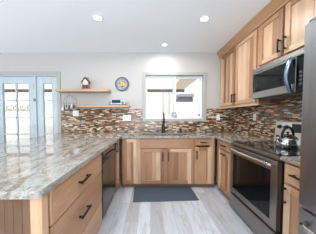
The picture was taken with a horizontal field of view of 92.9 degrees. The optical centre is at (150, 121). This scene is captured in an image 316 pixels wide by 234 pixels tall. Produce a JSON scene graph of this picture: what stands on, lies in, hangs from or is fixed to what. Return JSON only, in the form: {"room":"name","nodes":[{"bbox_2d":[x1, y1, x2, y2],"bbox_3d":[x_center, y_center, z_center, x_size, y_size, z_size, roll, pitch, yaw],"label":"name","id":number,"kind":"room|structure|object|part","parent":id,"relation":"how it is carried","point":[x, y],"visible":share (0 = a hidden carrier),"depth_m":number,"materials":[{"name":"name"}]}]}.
{"room":"kitchen","nodes":[
{"label":"kitchen","id":0,"kind":"room"},
{"bbox_2d":[0,53,233,174],"bbox_3d":[-1.345,-0.140,3.222,6.510,2.560,0.150,0,2,0],"label":"wall","id":1,"kind":"structure","parent":0,"point":[102,70],"depth_m":3.11,"materials":[{"name":"grey paint"}]},
{"bbox_2d":[0,72,61,142],"bbox_3d":[-2.620,0.055,3.214,1.504,2.172,0.160,0,2,0],"label":"door","id":2,"kind":"structure","parent":1,"relation":"in","point":[35,81],"depth_m":3.16,"materials":[{"name":"white wood"}]},
{"bbox_2d":[3,84,29,139],"bbox_3d":[-2.840,0.098,3.208,0.550,1.786,0.029,0,2,0],"label":"grille","id":3,"kind":"object","parent":2,"relation":"attached to","point":[17,117],"depth_m":3.19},
{"bbox_3d":[-2.856,0.097,3.208,0.842,2.065,0.045,0,2,0],"label":"panel","id":4,"kind":"part","parent":2,"relation":"part of","materials":[{"name":"glass"}]},
{"bbox_3d":[-2.179,0.097,3.208,0.432,2.065,0.045,0,2,0],"label":"panel","id":5,"kind":"part","parent":2,"relation":"part of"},
{"bbox_2d":[55,89,110,92],"bbox_3d":[-1.327,-0.604,3.008,1.025,0.047,0.244,0,2,0],"label":"wall shelf","id":6,"kind":"object","parent":1,"relation":"attached to","point":[56,90],"visible":1,"depth_m":2.91,"materials":[{"name":"brown wood"}]},
{"bbox_2d":[81,77,90,88],"bbox_3d":[-1.285,-0.750,2.986,0.168,0.245,0.104,0,2,0],"label":"house figurine","id":7,"kind":"object","parent":6,"relation":"on","point":[85,82],"visible":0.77,"depth_m":2.95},
{"bbox_2d":[69,105,129,107],"bbox_3d":[-1.012,-0.300,3.034,1.175,0.046,0.196,0,2,0],"label":"wall shelf","id":8,"kind":"object","parent":1,"relation":"attached to","point":[76,106],"visible":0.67,"depth_m":2.94,"materials":[{"name":"brown wood"}]},
{"bbox_2d":[61,95,76,111],"bbox_3d":[-1.579,-0.376,2.903,0.286,0.400,0.046,0,2,0],"label":"wire rack","id":9,"kind":"object","parent":8,"relation":"on","point":[62,109],"visible":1,"depth_m":2.91,"materials":[{"name":"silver metal"}]},
{"bbox_2d":[107,100,125,104],"bbox_3d":[-0.678,-0.376,3.017,0.350,0.106,0.124,0,2,0],"label":"radio","id":10,"kind":"object","parent":8,"relation":"on","point":[110,102],"visible":1,"depth_m":2.96,"materials":[{"name":"silver metal"}]},
{"bbox_2d":[115,77,128,90],"bbox_3d":[-0.588,-0.771,3.113,0.294,0.294,0.022,0,2,0],"label":"wall plate","id":11,"kind":"object","parent":1,"relation":"attached to","point":[122,83],"visible":1,"depth_m":3.11,"materials":[{"name":"blue ceramic"}]},
{"bbox_2d":[61,109,233,131],"bbox_3d":[-0.054,-0.016,3.147,3.628,0.491,0.009,0,2,0],"label":"tile backsplash","id":12,"kind":"structure","parent":1,"relation":"attached to","point":[88,120],"depth_m":3.15,"materials":[{"name":"tile"}]},
{"bbox_2d":[73,110,78,115],"bbox_3d":[-1.560,-0.166,3.133,0.120,0.116,0.008,0,2,0],"label":"outlet","id":13,"kind":"object","parent":12,"relation":"attached to","point":[75,112],"visible":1,"depth_m":3.13,"materials":[{"name":"white plastic"}]},
{"bbox_2d":[123,115,130,120],"bbox_3d":[-0.490,-0.070,3.136,0.168,0.116,0.008,0,2,0],"label":"outlet","id":14,"kind":"object","parent":12,"relation":"attached to","point":[125,117],"visible":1,"depth_m":3.13,"materials":[{"name":"white plastic"}]},
{"bbox_2d":[142,72,206,121],"bbox_3d":[0.499,-0.507,3.185,1.332,1.022,0.145,0,2,0],"label":"window","id":15,"kind":"structure","parent":1,"relation":"in","point":[148,118],"depth_m":3.13,"materials":[{"name":"white plastic"}]},
{"bbox_3d":[0.216,-0.514,3.201,0.643,0.886,0.035,0,2,0],"label":"sash","id":16,"kind":"part","parent":15,"relation":"part of","materials":[{"name":"clear glass"}]},
{"bbox_3d":[0.499,-0.062,3.169,1.208,0.016,0.062,0,2,0],"label":"sill","id":17,"kind":"part","parent":15,"relation":"part of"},
{"bbox_3d":[0.790,-0.515,3.240,0.625,0.886,0.035,0,2,0],"label":"sash","id":18,"kind":"part","parent":15,"relation":"part of","materials":[{"name":"clear glass"}]},
{"bbox_2d":[0,0,270,52],"bbox_3d":[-1.345,-1.351,-0.197,6.510,0.100,6.900,0,2,0],"label":"ceiling","id":19,"kind":"structure","parent":0,"point":[26,26],"depth_m":2.14,"materials":[{"name":"white paint"}]},
{"bbox_2d":[92,14,103,21],"bbox_3d":[-0.700,-1.372,1.993,0.156,0.010,0.156,0,2,0],"label":"recessed light","id":20,"kind":"object","parent":19,"relation":"in","point":[97,17],"visible":1,"depth_m":1.98,"materials":[{"name":"white"}]},
{"bbox_2d":[198,15,210,21],"bbox_3d":[0.725,-1.373,2.013,0.156,0.010,0.156,0,2,0],"label":"recessed light","id":21,"kind":"object","parent":19,"relation":"in","point":[204,18],"visible":1,"depth_m":2.00,"materials":[{"name":"white"}]},
{"bbox_2d":[97,175,255,233],"bbox_3d":[-1.420,1.282,-0.105,6.360,0.050,6.900,0,2,0],"label":"floor","id":22,"kind":"structure","parent":0,"point":[213,213],"depth_m":1.89,"materials":[{"name":"grey wood"}]},
{"bbox_2d":[0,193,48,233],"bbox_3d":[-0.989,0.747,1.949,0.923,0.876,2.420,0,2,0],"label":"peninsula panel","id":23,"kind":"object","parent":22,"relation":"on","point":[16,216],"visible":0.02,"depth_m":0.73,"materials":[{"name":"brown wood"}]},
{"bbox_3d":[-1.018,0.789,0.766,0.864,0.876,0.040,0,2,0],"label":"board panel","id":24,"kind":"part","parent":23,"relation":"part of","materials":[{"name":"brown wood"}]},
{"bbox_2d":[48,154,101,233],"bbox_3d":[-0.794,0.773,1.214,0.612,0.876,0.848,0,2,0],"label":"base cabinet","id":25,"kind":"object","parent":22,"relation":"on","point":[75,205],"visible":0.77,"depth_m":1.09,"materials":[{"name":"brown wood"}]},
{"bbox_3d":[-0.506,0.444,1.162,0.037,0.014,0.165,0,2,0],"label":"handle","id":26,"kind":"part","parent":25,"relation":"part of","materials":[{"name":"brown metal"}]},
{"bbox_3d":[-0.506,0.704,1.171,0.037,0.014,0.165,0,2,0],"label":"handle","id":27,"kind":"part","parent":25,"relation":"part of","materials":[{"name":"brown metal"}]},
{"bbox_3d":[-0.750,0.996,1.222,0.450,0.254,0.820,0,2,0],"label":"drawer","id":28,"kind":"part","parent":25,"relation":"part of","materials":[{"name":"brown wood"}]},
{"bbox_2d":[101,142,116,220],"bbox_3d":[-0.777,0.751,1.946,0.616,0.868,0.605,0,2,0],"label":"dishwasher","id":29,"kind":"object","parent":22,"relation":"on","point":[108,157],"visible":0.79,"depth_m":1.86,"materials":[{"name":"black metal"}]},
{"bbox_3d":[-0.534,0.382,1.933,0.038,0.124,0.605,0,2,0],"label":"control panel","id":30,"kind":"part","parent":29,"relation":"part of","materials":[{"name":"metal"}]},
{"bbox_2d":[115,140,119,192],"bbox_3d":[-0.794,0.732,2.406,0.612,0.876,0.300,0,2,0],"label":"base cabinet","id":31,"kind":"object","parent":22,"relation":"on","point":[117,142],"visible":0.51,"depth_m":2.44,"materials":[{"name":"brown wood"}]},
{"bbox_2d":[122,138,137,186],"bbox_3d":[-0.352,0.716,2.854,0.271,0.876,0.575,0,2,0],"label":"base cabinet","id":32,"kind":"object","parent":22,"relation":"on","point":[129,145],"visible":0.91,"depth_m":2.57,"materials":[{"name":"brown wood"}]},
{"bbox_2d":[0,132,272,199],"bbox_3d":[-0.056,0.291,1.912,3.609,0.037,2.477,0,2,0],"label":"countertop","id":33,"kind":"structure","parent":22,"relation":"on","point":[30,168],"depth_m":1.32,"materials":[{"name":"stone"}]},
{"bbox_2d":[162,112,167,132],"bbox_3d":[0.259,0.028,2.994,0.126,0.413,0.200,1,2,26],"label":"faucet","id":34,"kind":"object","parent":33,"relation":"on","point":[163,123],"visible":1,"depth_m":3.04,"materials":[{"name":"brown metal"}]},
{"bbox_2d":[138,138,192,186],"bbox_3d":[0.259,0.717,2.836,0.950,0.876,0.612,0,2,0],"label":"base cabinet","id":35,"kind":"object","parent":22,"relation":"on","point":[161,161],"visible":0.93,"depth_m":2.58,"materials":[{"name":"brown wood"}]},
{"bbox_3d":[0.030,0.774,2.579,0.402,0.602,0.020,0,2,0],"label":"door","id":36,"kind":"part","parent":35,"relation":"part of","materials":[{"name":"brown wood"}]},
{"bbox_3d":[0.259,0.381,2.565,0.880,0.158,0.020,0,2,0],"label":"false drawer","id":37,"kind":"part","parent":35,"relation":"part of","materials":[{"name":"brown wood"}]},
{"bbox_3d":[0.490,0.774,2.579,0.418,0.602,0.020,0,2,0],"label":"door","id":38,"kind":"part","parent":35,"relation":"part of","materials":[{"name":"brown wood"}]},
{"bbox_2d":[133,186,198,201],"bbox_3d":[0.222,1.163,2.427,0.980,0.012,0.460,0,2,-3],"label":"floor mat","id":39,"kind":"object","parent":22,"relation":"on","point":[153,193],"visible":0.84,"depth_m":2.37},
{"bbox_2d":[192,138,214,186],"bbox_3d":[0.920,0.717,2.836,0.370,0.876,0.612,0,2,0],"label":"base cabinet","id":40,"kind":"object","parent":22,"relation":"on","point":[203,148],"visible":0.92,"depth_m":2.58,"materials":[{"name":"brown wood"}]},
{"bbox_3d":[0.900,0.349,2.779,0.270,0.110,0.450,0,2,0],"label":"drawer","id":41,"kind":"part","parent":40,"relation":"part of","materials":[{"name":"brown wood"}]},
{"bbox_3d":[0.900,0.759,2.578,0.270,0.632,0.020,0,2,0],"label":"door","id":42,"kind":"part","parent":40,"relation":"part of","materials":[{"name":"brown wood"}]},
{"bbox_2d":[217,139,232,199],"bbox_3d":[1.409,0.735,2.310,0.662,0.876,0.505,0,2,0],"label":"base cabinet","id":43,"kind":"object","parent":22,"relation":"on","point":[223,151],"visible":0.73,"depth_m":2.29,"materials":[{"name":"brown wood"}]},
{"bbox_3d":[1.145,0.697,2.308,0.020,0.801,0.505,0,2,0],"label":"frame","id":44,"kind":"part","parent":43,"relation":"part of","materials":[{"name":"brown wood"}]},
{"bbox_3d":[1.340,0.374,2.257,0.450,0.124,0.385,0,2,0],"label":"drawer","id":45,"kind":"part","parent":43,"relation":"part of","materials":[{"name":"brown wood"}]},
{"bbox_2d":[229,121,301,233],"bbox_3d":[1.381,0.603,1.664,0.718,1.185,0.756,0,2,0],"label":"range","id":46,"kind":"object","parent":22,"relation":"on","point":[257,170],"visible":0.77,"depth_m":1.55,"materials":[{"name":"silver metal"}]},
{"bbox_3d":[1.056,0.373,1.656,0.068,0.025,0.698,0,2,0],"label":"handle","id":47,"kind":"part","parent":46,"relation":"part of","materials":[{"name":"metal"}]},
{"bbox_3d":[1.110,1.067,1.680,0.050,0.187,0.748,0,2,0],"label":"storage drawer","id":48,"kind":"part","parent":46,"relation":"part of","materials":[{"name":"metal"}]},
{"bbox_3d":[1.107,0.642,1.665,0.043,0.617,0.748,0,2,0],"label":"oven door","id":49,"kind":"part","parent":46,"relation":"part of","materials":[{"name":"metal"}]},
{"bbox_3d":[1.113,0.305,1.654,0.044,0.036,0.756,0,2,0],"label":"trim","id":50,"kind":"part","parent":46,"relation":"part of","materials":[{"name":"metal"}]},
{"bbox_2d":[233,141,300,155],"bbox_3d":[1.393,0.286,1.653,0.555,0.017,0.744,0,2,0],"label":"cooktop","id":51,"kind":"object","parent":46,"relation":"in","point":[269,147],"depth_m":1.60,"materials":[{"name":"black glass"}]},
{"bbox_2d":[275,126,300,148],"bbox_3d":[1.457,0.166,1.612,0.234,0.227,0.206,1,2,22],"label":"kettle","id":52,"kind":"object","parent":46,"relation":"on","point":[288,141],"visible":1,"depth_m":1.56,"materials":[{"name":"metal"}]},
{"bbox_3d":[1.470,0.115,1.605,0.186,0.126,0.025,-1,2,-15],"label":"handle","id":53,"kind":"part","parent":52,"relation":"part of","materials":[{"name":"black plastic"}]},
{"bbox_2d":[281,162,300,233],"bbox_3d":[1.409,0.776,1.140,0.662,0.876,0.285,0,2,0],"label":"base cabinet","id":54,"kind":"object","parent":22,"relation":"on","point":[290,191],"visible":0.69,"depth_m":1.20,"materials":[{"name":"brown wood"}]},
{"bbox_3d":[1.097,0.610,1.235,0.037,0.150,0.014,0,2,0],"label":"handle","id":55,"kind":"part","parent":54,"relation":"part of","materials":[{"name":"brown metal"}]},
{"bbox_2d":[280,156,299,166],"bbox_3d":[1.419,0.319,1.123,0.659,0.037,0.293,0,2,0],"label":"countertop","id":56,"kind":"structure","parent":54,"relation":"on","point":[295,160],"depth_m":1.20,"materials":[{"name":"stone"}]},
{"bbox_3d":[1.125,0.827,1.142,0.020,0.597,0.245,0,2,0],"label":"door","id":57,"kind":"part","parent":54,"relation":"part of","materials":[{"name":"brown wood"}]},
{"bbox_3d":[1.145,0.738,1.139,0.020,0.801,0.285,0,2,0],"label":"frame","id":58,"kind":"part","parent":54,"relation":"part of","materials":[{"name":"brown wood"}]},
{"bbox_3d":[1.340,0.430,1.128,0.450,0.157,0.245,0,2,0],"label":"drawer","id":59,"kind":"part","parent":54,"relation":"part of","materials":[{"name":"brown wood"}]},
{"bbox_3d":[1.097,0.424,1.121,0.037,0.014,0.110,0,2,0],"label":"handle","id":60,"kind":"part","parent":54,"relation":"part of","materials":[{"name":"brown metal"}]},
{"bbox_2d":[298,17,315,233],"bbox_3d":[1.304,0.318,0.507,0.862,1.835,0.908,0,2,0],"label":"refrigerator","id":61,"kind":"object","parent":22,"relation":"on","point":[306,215],"visible":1,"depth_m":0.90,"materials":[{"name":"metal"}]},
{"bbox_3d":[0.979,0.869,0.527,0.068,0.612,0.908,0,2,0],"label":"freezer drawer","id":62,"kind":"part","parent":61,"relation":"part of","materials":[{"name":"metal"}]},
{"bbox_3d":[0.915,0.632,0.518,0.085,0.033,0.814,0,2,0],"label":"handle","id":63,"kind":"part","parent":61,"relation":"part of","materials":[{"name":"metal"}]},
{"bbox_2d":[176,94,193,101],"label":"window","id":64,"kind":"structure","parent":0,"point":[179,97],"depth_m":10.35,"materials":[{"name":"grey metal"}]},
{"bbox_3d":[1.835,-0.019,-0.226,0.150,2.560,6.750,0,2,0],"label":"wall","id":65,"kind":"structure","parent":0,"visible":0},
{"bbox_2d":[220,27,280,108],"bbox_3d":[1.573,-0.768,2.557,0.370,1.057,1.112,0,2,0],"label":"upper cabinet","id":66,"kind":"object","parent":65,"relation":"attached to","point":[237,66],"visible":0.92,"depth_m":2.37,"materials":[{"name":"brown wood"}]},
{"bbox_3d":[1.435,-0.781,2.805,0.020,0.978,0.505,0,2,0],"label":"door","id":67,"kind":"part","parent":66,"relation":"part of","materials":[{"name":"brown wood"}]},
{"bbox_3d":[1.461,-0.251,2.575,0.028,0.022,1.112,0,2,0],"label":"light rail","id":68,"kind":"part","parent":66,"relation":"part of","materials":[{"name":"brown wood"}]},
{"bbox_3d":[1.455,-0.779,2.556,0.020,1.035,1.112,0,2,0],"label":"frame","id":69,"kind":"part","parent":66,"relation":"part of","materials":[{"name":"brown wood"}]},
{"bbox_3d":[1.435,-0.763,2.276,0.020,0.978,0.494,0,2,0],"label":"door","id":70,"kind":"part","parent":66,"relation":"part of","materials":[{"name":"brown wood"}]},
{"bbox_2d":[217,0,290,58],"bbox_3d":[1.406,-1.319,2.158,0.078,0.127,1.892,0,2,0],"label":"trim","id":71,"kind":"structure","parent":66,"relation":"attached to","point":[273,6],"depth_m":2.02,"materials":[{"name":"brown wood"}]},
{"bbox_2d":[234,97,302,139],"bbox_3d":[1.755,-0.009,1.571,0.009,0.586,3.140,0,2,0],"label":"tile backsplash","id":72,"kind":"structure","parent":65,"relation":"attached to","point":[290,109],"depth_m":2.26,"materials":[{"name":"tile"}]},
{"bbox_2d":[259,0,315,66],"bbox_3d":[1.573,-0.968,1.607,0.370,0.592,0.768,0,2,0],"label":"upper cabinet","id":73,"kind":"object","parent":65,"relation":"attached to","point":[282,34],"visible":0.79,"depth_m":1.58,"materials":[{"name":"brown wood"}]},
{"bbox_3d":[1.435,-0.979,1.795,0.020,0.512,0.348,0,2,0],"label":"door","id":74,"kind":"part","parent":73,"relation":"part of","materials":[{"name":"brown wood"}]},
{"bbox_2d":[252,48,303,98],"bbox_3d":[1.521,-0.470,1.626,0.472,0.391,0.756,0,2,0],"label":"microwave","id":75,"kind":"object","parent":73,"relation":"attached to","point":[282,78],"visible":0.87,"depth_m":1.58,"materials":[{"name":"silver metal"}]},
{"bbox_3d":[1.326,-0.445,1.439,0.082,0.338,0.038,0,2,0],"label":"handle","id":76,"kind":"part","parent":75,"relation":"part of","materials":[{"name":"silver metal"}]},
{"bbox_3d":[1.377,-0.436,1.325,0.029,0.328,0.153,0,2,0],"label":"control panel","id":77,"kind":"part","parent":75,"relation":"part of","materials":[{"name":"black glass"}]},
{"bbox_3d":[1.407,-0.828,1.648,0.037,0.150,0.014,0,2,0],"label":"handle","id":78,"kind":"part","parent":73,"relation":"part of","materials":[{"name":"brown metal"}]},
{"bbox_3d":[1.407,-0.826,1.576,0.037,0.150,0.014,0,2,0],"label":"handle","id":79,"kind":"part","parent":73,"relation":"part of","materials":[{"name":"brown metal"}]},
{"bbox_3d":[1.435,-0.966,1.419,0.020,0.512,0.348,0,2,0],"label":"door","id":80,"kind":"part","parent":73,"relation":"part of","materials":[{"name":"brown wood"}]},
{"label":"outside","id":81,"kind":"structure","parent":0,"visible":0},
{"bbox_2d":[6,138,26,141],"bbox_3d":[-2.000,0.946,11.690,28.000,0.100,16.700,0,2,0],"label":"ground","id":82,"kind":"structure","parent":81,"point":[7,139],"depth_m":8.32,"materials":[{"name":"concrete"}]},
{"bbox_2d":[4,78,196,115],"bbox_3d":[-3.690,-0.207,5.298,10.620,2.650,4.000,0,2,0],"label":"patio cover","id":83,"kind":"object","parent":82,"relation":"on","point":[162,85],"visible":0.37,"depth_m":6.55,"materials":[{"name":"white"}]},
{"bbox_3d":[-3.990,-1.475,5.254,10.020,0.008,4.000,0,2,0],"label":"translucent panel","id":84,"kind":"part","parent":83,"relation":"part of","materials":[{"name":"white plastic"}]},
{"bbox_3d":[0.610,-0.172,7.230,0.100,2.444,0.100,0,2,0],"label":"post","id":85,"kind":"part","parent":83,"relation":"part of","materials":[{"name":"white paint"}]},
{"bbox_3d":[0.890,-0.172,7.230,0.100,2.444,0.100,0,2,0],"label":"post","id":86,"kind":"part","parent":83,"relation":"part of","materials":[{"name":"white paint"}]},
{"bbox_2d":[5,102,198,137],"bbox_3d":[-1.500,-0.084,9.078,27.000,2.140,0.190,0,2,0],"label":"wall","id":87,"kind":"structure","parent":82,"relation":"on","point":[153,108],"depth_m":8.99,"materials":[{"name":"white paint"}]}
]}

